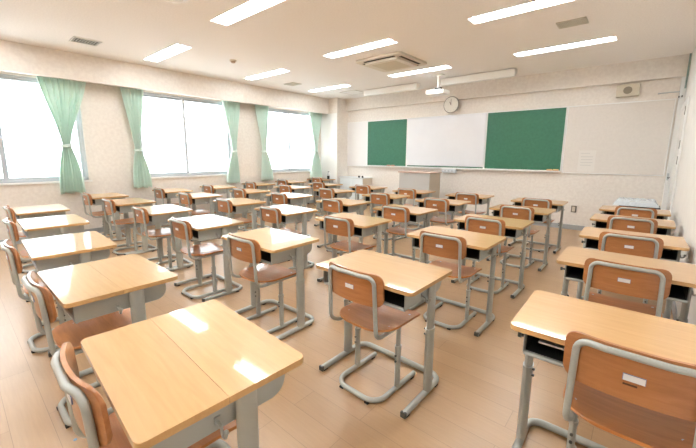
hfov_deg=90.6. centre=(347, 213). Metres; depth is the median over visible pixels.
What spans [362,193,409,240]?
school desk
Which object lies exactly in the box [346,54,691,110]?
ceiling beam
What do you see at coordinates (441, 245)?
chair
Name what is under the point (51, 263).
tray
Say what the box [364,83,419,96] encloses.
light
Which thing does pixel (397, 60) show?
air conditioner
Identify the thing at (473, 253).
tray
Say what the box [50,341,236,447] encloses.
chair
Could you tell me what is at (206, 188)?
chair
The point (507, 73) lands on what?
light
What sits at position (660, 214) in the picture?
tray
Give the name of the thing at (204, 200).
tray
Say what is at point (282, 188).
chair
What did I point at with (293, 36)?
ceiling
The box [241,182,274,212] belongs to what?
school desk
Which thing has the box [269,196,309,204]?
tray
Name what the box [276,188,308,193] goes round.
tray
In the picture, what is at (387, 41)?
ceiling light
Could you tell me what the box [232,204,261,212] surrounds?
tray
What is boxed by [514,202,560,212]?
tray
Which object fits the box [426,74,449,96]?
projector
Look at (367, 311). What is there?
chair
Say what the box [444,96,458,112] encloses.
wall clock
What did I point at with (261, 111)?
curtain
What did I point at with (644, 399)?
chair
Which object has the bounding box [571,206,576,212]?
wall outlet
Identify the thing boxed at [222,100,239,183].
curtain
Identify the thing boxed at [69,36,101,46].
ceiling vent
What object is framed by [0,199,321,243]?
baseboard
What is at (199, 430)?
tray
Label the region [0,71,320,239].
wall
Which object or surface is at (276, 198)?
chair
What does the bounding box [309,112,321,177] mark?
curtain
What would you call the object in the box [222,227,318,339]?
school desk
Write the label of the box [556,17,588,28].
ceiling vent
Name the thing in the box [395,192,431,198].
tray
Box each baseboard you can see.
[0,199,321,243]
[375,204,587,230]
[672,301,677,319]
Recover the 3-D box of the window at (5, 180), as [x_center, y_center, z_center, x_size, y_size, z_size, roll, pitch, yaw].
[-5.007,-1.202,4.958,0.190,1.575,2.010,8,13,40]
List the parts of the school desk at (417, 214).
floor frame, leg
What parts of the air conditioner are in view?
panel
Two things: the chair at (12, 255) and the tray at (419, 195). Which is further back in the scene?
the tray at (419, 195)
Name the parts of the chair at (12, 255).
backrest, frame, seat, floor frame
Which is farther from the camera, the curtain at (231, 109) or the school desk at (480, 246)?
the curtain at (231, 109)
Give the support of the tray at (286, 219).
on the school desk at (290, 214)
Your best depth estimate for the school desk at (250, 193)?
6.18 m
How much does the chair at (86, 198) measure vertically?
0.761 m
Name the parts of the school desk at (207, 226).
floor frame, leg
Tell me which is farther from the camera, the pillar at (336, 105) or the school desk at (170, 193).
the pillar at (336, 105)
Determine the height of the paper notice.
0.370 m
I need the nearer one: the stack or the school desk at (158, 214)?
the school desk at (158, 214)
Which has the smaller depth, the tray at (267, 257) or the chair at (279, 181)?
the tray at (267, 257)
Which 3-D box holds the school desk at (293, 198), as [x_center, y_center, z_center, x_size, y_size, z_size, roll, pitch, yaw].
[-0.954,0.039,5.678,0.675,0.700,0.464,9,13,41]
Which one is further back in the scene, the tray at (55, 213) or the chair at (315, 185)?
the chair at (315, 185)
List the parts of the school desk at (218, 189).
leg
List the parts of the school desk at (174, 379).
floor frame, leg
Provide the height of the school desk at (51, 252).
0.700 m
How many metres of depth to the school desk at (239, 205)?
4.71 m
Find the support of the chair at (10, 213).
on the floor
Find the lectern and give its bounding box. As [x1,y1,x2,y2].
[398,171,441,216]
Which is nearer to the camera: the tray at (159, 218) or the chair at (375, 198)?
the tray at (159, 218)
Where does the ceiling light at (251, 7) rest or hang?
attached to the ceiling
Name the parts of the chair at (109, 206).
backrest, frame, seat, floor frame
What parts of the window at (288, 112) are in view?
sash, sill, sash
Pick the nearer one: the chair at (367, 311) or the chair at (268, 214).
the chair at (367, 311)
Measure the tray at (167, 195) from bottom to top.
0.098 m
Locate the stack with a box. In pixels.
[612,197,659,207]
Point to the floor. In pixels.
(474, 403)
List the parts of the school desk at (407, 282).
floor frame, leg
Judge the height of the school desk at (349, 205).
0.700 m
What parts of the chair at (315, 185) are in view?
backrest, frame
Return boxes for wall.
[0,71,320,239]
[348,78,681,226]
[670,46,695,324]
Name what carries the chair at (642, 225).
on the floor
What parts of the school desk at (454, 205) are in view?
leg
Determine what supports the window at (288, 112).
in the wall at (108, 139)
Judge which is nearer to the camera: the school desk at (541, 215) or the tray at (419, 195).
the school desk at (541, 215)
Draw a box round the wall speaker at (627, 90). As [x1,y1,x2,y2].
[616,83,640,97]
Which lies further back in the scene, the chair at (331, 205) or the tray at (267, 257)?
the chair at (331, 205)
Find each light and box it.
[143,44,190,61]
[210,0,283,25]
[243,69,288,79]
[309,84,349,91]
[323,39,397,58]
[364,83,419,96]
[388,65,451,77]
[441,68,516,85]
[468,0,572,23]
[513,36,616,56]
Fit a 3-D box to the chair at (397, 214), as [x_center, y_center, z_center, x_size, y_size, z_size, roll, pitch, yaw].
[0.666,0.263,4.236,0.385,0.761,0.468,9,13,40]
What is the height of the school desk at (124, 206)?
0.700 m
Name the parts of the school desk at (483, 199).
leg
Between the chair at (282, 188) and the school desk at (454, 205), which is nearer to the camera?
the school desk at (454, 205)
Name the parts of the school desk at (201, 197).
leg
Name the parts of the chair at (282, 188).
backrest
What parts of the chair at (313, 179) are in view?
backrest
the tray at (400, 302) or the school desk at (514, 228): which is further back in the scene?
the school desk at (514, 228)
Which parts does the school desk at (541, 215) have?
floor frame, leg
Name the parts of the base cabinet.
door, door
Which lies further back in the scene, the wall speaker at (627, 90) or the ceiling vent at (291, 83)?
the ceiling vent at (291, 83)
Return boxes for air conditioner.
[356,51,426,71]
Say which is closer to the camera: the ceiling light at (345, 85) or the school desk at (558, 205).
the school desk at (558, 205)
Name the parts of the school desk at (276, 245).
floor frame, leg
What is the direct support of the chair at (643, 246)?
on the floor
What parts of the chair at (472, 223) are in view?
backrest, floor frame, frame, seat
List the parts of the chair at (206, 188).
backrest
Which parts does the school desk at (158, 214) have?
leg, floor frame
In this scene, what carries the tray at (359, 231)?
on the school desk at (364, 226)
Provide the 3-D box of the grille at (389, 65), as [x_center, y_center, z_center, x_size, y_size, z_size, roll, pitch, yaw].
[0.707,-2.406,5.609,0.460,0.003,0.460,8,13,40]
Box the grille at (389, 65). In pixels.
[372,61,410,70]
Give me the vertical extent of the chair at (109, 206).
0.761 m
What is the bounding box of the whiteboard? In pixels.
[406,113,486,166]
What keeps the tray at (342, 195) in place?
on the school desk at (339, 193)
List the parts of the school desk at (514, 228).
floor frame, leg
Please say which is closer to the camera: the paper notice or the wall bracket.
the wall bracket
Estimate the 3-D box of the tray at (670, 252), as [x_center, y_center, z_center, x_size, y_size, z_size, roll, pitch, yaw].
[2.327,0.256,2.848,0.574,0.098,0.412,8,13,40]
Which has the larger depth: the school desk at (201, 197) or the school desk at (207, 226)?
the school desk at (201, 197)
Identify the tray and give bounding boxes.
[15,212,65,219]
[21,225,83,238]
[28,249,109,271]
[54,283,165,323]
[92,197,124,205]
[116,203,152,212]
[149,212,188,223]
[150,374,284,447]
[165,192,189,198]
[192,197,218,204]
[192,225,237,240]
[202,188,232,193]
[227,244,311,264]
[231,192,267,198]
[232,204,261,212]
[243,185,272,189]
[258,211,312,223]
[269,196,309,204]
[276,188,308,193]
[288,183,303,185]
[310,185,339,188]
[315,191,351,197]
[319,203,366,212]
[319,221,385,237]
[323,270,441,311]
[351,188,384,192]
[365,196,406,204]
[376,210,432,222]
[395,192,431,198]
[412,238,497,261]
[418,202,466,212]
[448,196,490,204]
[458,222,523,238]
[493,210,547,222]
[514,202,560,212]
[523,334,564,367]
[564,265,690,302]
[585,238,678,261]
[595,221,667,234]
[603,211,664,219]
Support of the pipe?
attached to the wall at (683, 212)
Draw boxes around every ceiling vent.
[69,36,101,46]
[284,82,300,85]
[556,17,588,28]
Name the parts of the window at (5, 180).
sash, sill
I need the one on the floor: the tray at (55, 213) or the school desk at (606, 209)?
the school desk at (606, 209)
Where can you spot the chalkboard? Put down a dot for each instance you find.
(532, 140)
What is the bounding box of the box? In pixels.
[442,169,456,172]
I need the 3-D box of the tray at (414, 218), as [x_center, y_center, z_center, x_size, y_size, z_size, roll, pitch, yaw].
[0.699,0.006,4.260,0.570,0.098,0.406,8,13,40]
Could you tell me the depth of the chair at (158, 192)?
6.01 m
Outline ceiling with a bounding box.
[0,0,695,98]
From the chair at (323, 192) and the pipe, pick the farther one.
the chair at (323, 192)
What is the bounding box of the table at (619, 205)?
[619,205,660,209]
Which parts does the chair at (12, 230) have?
backrest, frame, seat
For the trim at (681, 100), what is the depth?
5.35 m
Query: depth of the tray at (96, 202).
5.19 m
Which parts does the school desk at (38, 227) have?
leg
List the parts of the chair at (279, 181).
backrest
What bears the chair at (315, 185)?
on the floor
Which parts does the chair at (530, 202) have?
floor frame, backrest, frame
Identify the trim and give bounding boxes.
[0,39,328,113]
[321,113,336,198]
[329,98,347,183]
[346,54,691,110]
[661,76,687,209]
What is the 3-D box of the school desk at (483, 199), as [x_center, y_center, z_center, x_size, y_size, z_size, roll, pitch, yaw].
[2.035,0.033,5.809,0.675,0.700,0.464,8,13,40]
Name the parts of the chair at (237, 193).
frame, backrest, floor frame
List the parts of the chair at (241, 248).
backrest, frame, seat, floor frame, leg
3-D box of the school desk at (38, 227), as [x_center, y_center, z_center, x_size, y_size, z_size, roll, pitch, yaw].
[-2.882,0.414,3.417,0.675,0.700,0.464,9,13,41]
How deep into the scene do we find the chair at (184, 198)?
5.35 m
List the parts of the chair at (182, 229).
backrest, frame, seat, floor frame, leg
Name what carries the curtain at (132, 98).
hanging from the rail
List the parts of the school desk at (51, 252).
leg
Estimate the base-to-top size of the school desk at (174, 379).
0.700 m
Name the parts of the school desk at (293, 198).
leg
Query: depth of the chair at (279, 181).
8.25 m
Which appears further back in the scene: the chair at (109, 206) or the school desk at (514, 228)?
the chair at (109, 206)
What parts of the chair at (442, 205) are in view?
backrest, seat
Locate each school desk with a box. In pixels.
[12,204,69,273]
[17,214,89,299]
[22,231,116,356]
[37,254,177,376]
[81,300,302,447]
[90,193,128,240]
[111,198,156,254]
[131,204,192,270]
[152,188,192,225]
[167,214,243,301]
[176,192,222,241]
[200,185,236,217]
[213,198,265,246]
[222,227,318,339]
[229,188,270,228]
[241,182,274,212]
[254,204,316,269]
[266,192,312,235]
[274,185,311,222]
[275,180,305,206]
[307,178,334,203]
[308,183,342,213]
[313,188,354,225]
[315,213,391,281]
[316,198,370,247]
[316,249,451,418]
[349,186,387,214]
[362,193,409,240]
[373,204,437,263]
[392,190,435,226]
[407,226,505,336]
[415,197,470,227]
[445,193,493,228]
[451,214,534,298]
[486,204,555,271]
[508,198,567,253]
[510,290,695,447]
[556,246,695,322]
[576,227,689,318]
[590,213,675,235]
[599,205,670,219]
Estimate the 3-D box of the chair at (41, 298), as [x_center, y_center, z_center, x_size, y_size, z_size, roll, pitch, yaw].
[-1.364,0.659,1.843,0.385,0.761,0.468,8,13,40]
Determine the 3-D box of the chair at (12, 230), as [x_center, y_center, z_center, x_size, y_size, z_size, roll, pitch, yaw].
[-2.914,0.404,3.293,0.385,0.761,0.468,9,13,41]
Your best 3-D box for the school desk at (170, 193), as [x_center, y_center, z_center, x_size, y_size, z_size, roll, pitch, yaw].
[-3.213,-0.089,6.357,0.675,0.700,0.464,8,13,40]
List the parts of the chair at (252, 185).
backrest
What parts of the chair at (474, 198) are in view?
backrest, seat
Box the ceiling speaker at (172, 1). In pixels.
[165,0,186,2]
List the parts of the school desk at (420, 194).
floor frame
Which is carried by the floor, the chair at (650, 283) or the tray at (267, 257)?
the chair at (650, 283)
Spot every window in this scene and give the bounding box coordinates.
[0,73,92,185]
[141,92,231,178]
[269,108,313,172]
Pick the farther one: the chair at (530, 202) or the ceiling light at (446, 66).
the ceiling light at (446, 66)
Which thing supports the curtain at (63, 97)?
hanging from the rail
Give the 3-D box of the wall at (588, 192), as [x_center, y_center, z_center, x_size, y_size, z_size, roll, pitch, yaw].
[2.397,-1.400,7.832,7.985,2.850,0.200,8,13,40]
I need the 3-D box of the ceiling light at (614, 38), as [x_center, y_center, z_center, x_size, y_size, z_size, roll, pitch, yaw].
[2.998,-2.365,4.825,1.230,0.068,0.214,8,13,40]
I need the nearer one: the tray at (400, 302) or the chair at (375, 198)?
the tray at (400, 302)
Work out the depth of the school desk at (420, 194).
6.28 m
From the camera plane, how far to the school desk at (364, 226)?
3.46 m
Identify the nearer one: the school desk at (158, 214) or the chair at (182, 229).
the chair at (182, 229)
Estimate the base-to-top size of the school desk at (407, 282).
0.700 m
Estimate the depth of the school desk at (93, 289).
1.76 m
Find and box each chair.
[0,239,71,353]
[2,205,35,272]
[2,217,30,301]
[21,271,131,428]
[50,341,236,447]
[81,192,122,238]
[102,198,150,254]
[132,205,186,268]
[154,188,187,228]
[169,217,232,298]
[178,192,215,240]
[202,184,224,216]
[216,198,257,230]
[227,233,296,333]
[232,188,260,230]
[245,181,266,215]
[259,205,301,268]
[271,192,297,229]
[277,179,294,205]
[278,184,298,222]
[311,177,321,204]
[312,182,334,215]
[319,188,334,199]
[322,198,350,253]
[324,215,375,255]
[328,261,419,404]
[355,184,374,216]
[370,192,399,240]
[382,205,416,260]
[398,188,422,229]
[419,231,481,329]
[424,197,456,228]
[455,192,484,215]
[465,216,513,293]
[499,205,538,268]
[521,198,554,251]
[562,331,695,447]
[583,258,671,317]
[597,231,663,303]
[606,215,657,233]
[614,206,656,218]
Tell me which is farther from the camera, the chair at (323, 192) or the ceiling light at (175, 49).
the chair at (323, 192)
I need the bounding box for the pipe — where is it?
[684,53,691,87]
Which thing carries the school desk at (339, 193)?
on the floor
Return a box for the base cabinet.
[340,176,371,205]
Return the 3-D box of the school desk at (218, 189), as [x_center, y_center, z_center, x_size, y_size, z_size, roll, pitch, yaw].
[-2.650,-0.209,7.081,0.675,0.700,0.464,8,13,40]
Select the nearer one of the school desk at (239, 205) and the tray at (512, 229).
the tray at (512, 229)
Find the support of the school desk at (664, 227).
on the floor
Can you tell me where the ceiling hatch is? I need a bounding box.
[340,90,363,94]
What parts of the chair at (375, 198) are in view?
frame, backrest, floor frame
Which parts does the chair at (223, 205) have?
backrest, seat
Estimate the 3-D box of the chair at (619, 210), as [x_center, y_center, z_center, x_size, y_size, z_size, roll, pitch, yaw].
[3.503,0.276,4.246,0.385,0.761,0.468,9,13,40]
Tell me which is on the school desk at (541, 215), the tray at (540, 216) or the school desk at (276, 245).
the tray at (540, 216)
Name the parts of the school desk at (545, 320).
leg, floor frame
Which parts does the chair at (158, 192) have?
backrest, frame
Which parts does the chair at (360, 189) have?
frame, backrest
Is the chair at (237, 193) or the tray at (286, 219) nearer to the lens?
the tray at (286, 219)
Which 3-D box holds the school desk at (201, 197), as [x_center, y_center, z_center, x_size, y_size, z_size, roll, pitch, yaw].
[-2.408,0.039,5.632,0.675,0.700,0.464,8,13,40]
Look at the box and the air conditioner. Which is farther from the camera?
the box
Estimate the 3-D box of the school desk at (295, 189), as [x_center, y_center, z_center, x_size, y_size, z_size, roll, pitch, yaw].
[-1.126,-0.208,7.124,0.675,0.700,0.464,8,13,40]
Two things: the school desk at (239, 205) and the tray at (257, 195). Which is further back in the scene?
the tray at (257, 195)
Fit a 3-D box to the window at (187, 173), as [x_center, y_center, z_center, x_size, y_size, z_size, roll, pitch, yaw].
[-3.234,-1.540,6.999,0.190,1.575,1.940,8,13,40]
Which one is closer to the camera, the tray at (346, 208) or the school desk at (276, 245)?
the school desk at (276, 245)
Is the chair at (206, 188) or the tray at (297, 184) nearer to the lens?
the chair at (206, 188)
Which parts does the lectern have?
panel, panel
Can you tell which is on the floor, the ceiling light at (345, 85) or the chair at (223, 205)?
the chair at (223, 205)
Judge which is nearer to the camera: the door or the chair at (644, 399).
the chair at (644, 399)
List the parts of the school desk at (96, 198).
floor frame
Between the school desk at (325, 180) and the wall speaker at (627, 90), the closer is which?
the wall speaker at (627, 90)
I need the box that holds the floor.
[0,203,672,447]
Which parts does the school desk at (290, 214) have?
floor frame, leg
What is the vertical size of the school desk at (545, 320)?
0.700 m
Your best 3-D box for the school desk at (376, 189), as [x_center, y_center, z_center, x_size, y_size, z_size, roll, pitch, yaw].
[0.419,-0.208,7.169,0.675,0.700,0.464,8,13,40]
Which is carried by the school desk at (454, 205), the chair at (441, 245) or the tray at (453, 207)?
the tray at (453, 207)
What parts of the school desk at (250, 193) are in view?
leg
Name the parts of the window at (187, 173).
sash, sill, sash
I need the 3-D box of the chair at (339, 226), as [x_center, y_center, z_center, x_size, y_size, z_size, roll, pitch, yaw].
[0.015,0.380,3.529,0.385,0.761,0.468,8,13,40]
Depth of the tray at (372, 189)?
6.94 m
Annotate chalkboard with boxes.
[365,106,567,171]
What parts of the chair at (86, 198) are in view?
backrest, frame, seat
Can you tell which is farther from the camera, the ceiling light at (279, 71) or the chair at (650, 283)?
the ceiling light at (279, 71)
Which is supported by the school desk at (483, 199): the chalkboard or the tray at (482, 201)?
the tray at (482, 201)
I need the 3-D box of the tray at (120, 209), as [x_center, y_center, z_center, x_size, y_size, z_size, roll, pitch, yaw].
[-3.063,-0.108,4.810,0.578,0.098,0.417,8,13,40]
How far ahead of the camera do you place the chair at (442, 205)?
4.80 m
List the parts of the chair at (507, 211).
frame, floor frame, backrest, seat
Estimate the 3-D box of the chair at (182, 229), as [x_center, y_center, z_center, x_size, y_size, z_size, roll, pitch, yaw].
[-1.437,0.398,3.373,0.385,0.761,0.468,9,13,40]
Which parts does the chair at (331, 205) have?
frame, backrest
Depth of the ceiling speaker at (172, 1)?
3.39 m
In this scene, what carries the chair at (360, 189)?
on the floor
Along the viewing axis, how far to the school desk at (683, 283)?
2.13 m
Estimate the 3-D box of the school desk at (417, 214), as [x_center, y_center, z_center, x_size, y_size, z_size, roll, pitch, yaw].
[0.707,0.281,4.312,0.675,0.700,0.464,9,13,40]
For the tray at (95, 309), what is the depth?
1.66 m
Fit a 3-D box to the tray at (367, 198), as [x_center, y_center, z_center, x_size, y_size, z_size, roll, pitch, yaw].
[0.619,-0.237,5.687,0.567,0.098,0.402,8,13,40]
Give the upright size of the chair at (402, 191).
0.761 m
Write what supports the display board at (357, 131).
attached to the wall at (588, 192)
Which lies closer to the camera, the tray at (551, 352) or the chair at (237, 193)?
the tray at (551, 352)
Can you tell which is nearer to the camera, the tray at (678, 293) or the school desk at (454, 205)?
the tray at (678, 293)
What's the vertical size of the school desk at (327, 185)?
0.700 m
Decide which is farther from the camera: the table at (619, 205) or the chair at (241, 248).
the table at (619, 205)
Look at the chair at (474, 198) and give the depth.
5.51 m
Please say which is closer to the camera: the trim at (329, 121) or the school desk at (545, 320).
the school desk at (545, 320)
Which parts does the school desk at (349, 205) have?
leg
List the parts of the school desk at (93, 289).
floor frame, leg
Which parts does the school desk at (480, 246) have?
leg, floor frame, leg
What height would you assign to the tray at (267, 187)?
0.098 m
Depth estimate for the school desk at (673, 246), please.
2.82 m
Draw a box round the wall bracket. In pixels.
[658,89,682,97]
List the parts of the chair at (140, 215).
backrest, frame, seat, leg, floor frame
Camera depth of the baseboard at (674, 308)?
2.90 m
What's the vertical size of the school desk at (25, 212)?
0.700 m
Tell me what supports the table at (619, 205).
on the floor
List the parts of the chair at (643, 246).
number plate, frame, backrest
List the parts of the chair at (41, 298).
backrest, frame, floor frame, seat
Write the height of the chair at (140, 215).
0.761 m
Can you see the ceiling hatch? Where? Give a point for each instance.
(351, 92)
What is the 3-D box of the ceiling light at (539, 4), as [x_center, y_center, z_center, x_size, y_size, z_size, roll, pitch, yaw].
[1.861,-2.148,3.515,1.230,0.068,0.214,8,13,40]
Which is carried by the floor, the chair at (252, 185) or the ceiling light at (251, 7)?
the chair at (252, 185)
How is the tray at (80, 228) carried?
on the school desk at (38, 227)
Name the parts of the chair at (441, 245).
backrest, frame, floor frame, seat, leg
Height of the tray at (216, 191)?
0.098 m
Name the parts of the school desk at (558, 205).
floor frame, leg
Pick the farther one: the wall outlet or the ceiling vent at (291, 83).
the ceiling vent at (291, 83)
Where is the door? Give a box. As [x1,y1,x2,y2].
[665,96,689,219]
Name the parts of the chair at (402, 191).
frame, backrest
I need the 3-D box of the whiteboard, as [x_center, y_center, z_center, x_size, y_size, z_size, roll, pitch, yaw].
[2.156,-1.643,7.811,1.880,1.117,0.008,8,13,40]
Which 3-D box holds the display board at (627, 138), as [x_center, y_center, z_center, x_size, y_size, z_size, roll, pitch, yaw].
[4.518,-1.268,5.859,1.425,1.195,0.028,8,13,40]
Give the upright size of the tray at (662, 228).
0.098 m
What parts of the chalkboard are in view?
board panel, panel frame, board panel, panel frame, chalk rail, board panel, panel frame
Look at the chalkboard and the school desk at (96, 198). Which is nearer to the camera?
the school desk at (96, 198)
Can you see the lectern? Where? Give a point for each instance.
(417, 180)
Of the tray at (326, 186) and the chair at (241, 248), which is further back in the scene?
the tray at (326, 186)
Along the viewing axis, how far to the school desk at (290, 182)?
8.40 m
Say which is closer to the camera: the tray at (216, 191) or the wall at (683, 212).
the wall at (683, 212)
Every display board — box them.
[347,121,366,165]
[561,98,676,175]
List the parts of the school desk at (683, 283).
leg, leg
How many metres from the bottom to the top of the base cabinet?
0.760 m
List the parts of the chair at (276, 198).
frame, backrest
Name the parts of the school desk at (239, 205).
leg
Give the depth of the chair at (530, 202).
4.84 m
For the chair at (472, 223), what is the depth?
3.36 m
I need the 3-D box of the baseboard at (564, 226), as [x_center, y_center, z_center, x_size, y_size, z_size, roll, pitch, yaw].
[2.555,0.008,7.784,6.765,0.090,0.015,8,13,40]
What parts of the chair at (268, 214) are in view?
frame, backrest, seat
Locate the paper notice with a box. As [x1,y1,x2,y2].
[577,150,595,171]
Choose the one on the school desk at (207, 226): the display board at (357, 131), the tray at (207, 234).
the tray at (207, 234)
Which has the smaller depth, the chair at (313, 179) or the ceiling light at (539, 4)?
the ceiling light at (539, 4)
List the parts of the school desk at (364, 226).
leg, leg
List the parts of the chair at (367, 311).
number plate, backrest, frame, floor frame, seat, leg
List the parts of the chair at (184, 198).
backrest, frame, seat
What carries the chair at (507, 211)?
on the floor
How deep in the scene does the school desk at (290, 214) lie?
4.06 m
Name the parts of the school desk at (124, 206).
leg, floor frame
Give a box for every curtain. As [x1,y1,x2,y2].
[36,76,85,194]
[120,87,151,188]
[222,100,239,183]
[255,105,272,180]
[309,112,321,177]
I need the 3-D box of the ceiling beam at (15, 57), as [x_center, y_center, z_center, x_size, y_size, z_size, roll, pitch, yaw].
[-3.654,-2.369,6.019,0.300,0.395,9.250,8,13,40]
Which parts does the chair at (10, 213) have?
backrest, frame, floor frame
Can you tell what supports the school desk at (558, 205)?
on the floor
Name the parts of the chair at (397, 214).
backrest, frame, seat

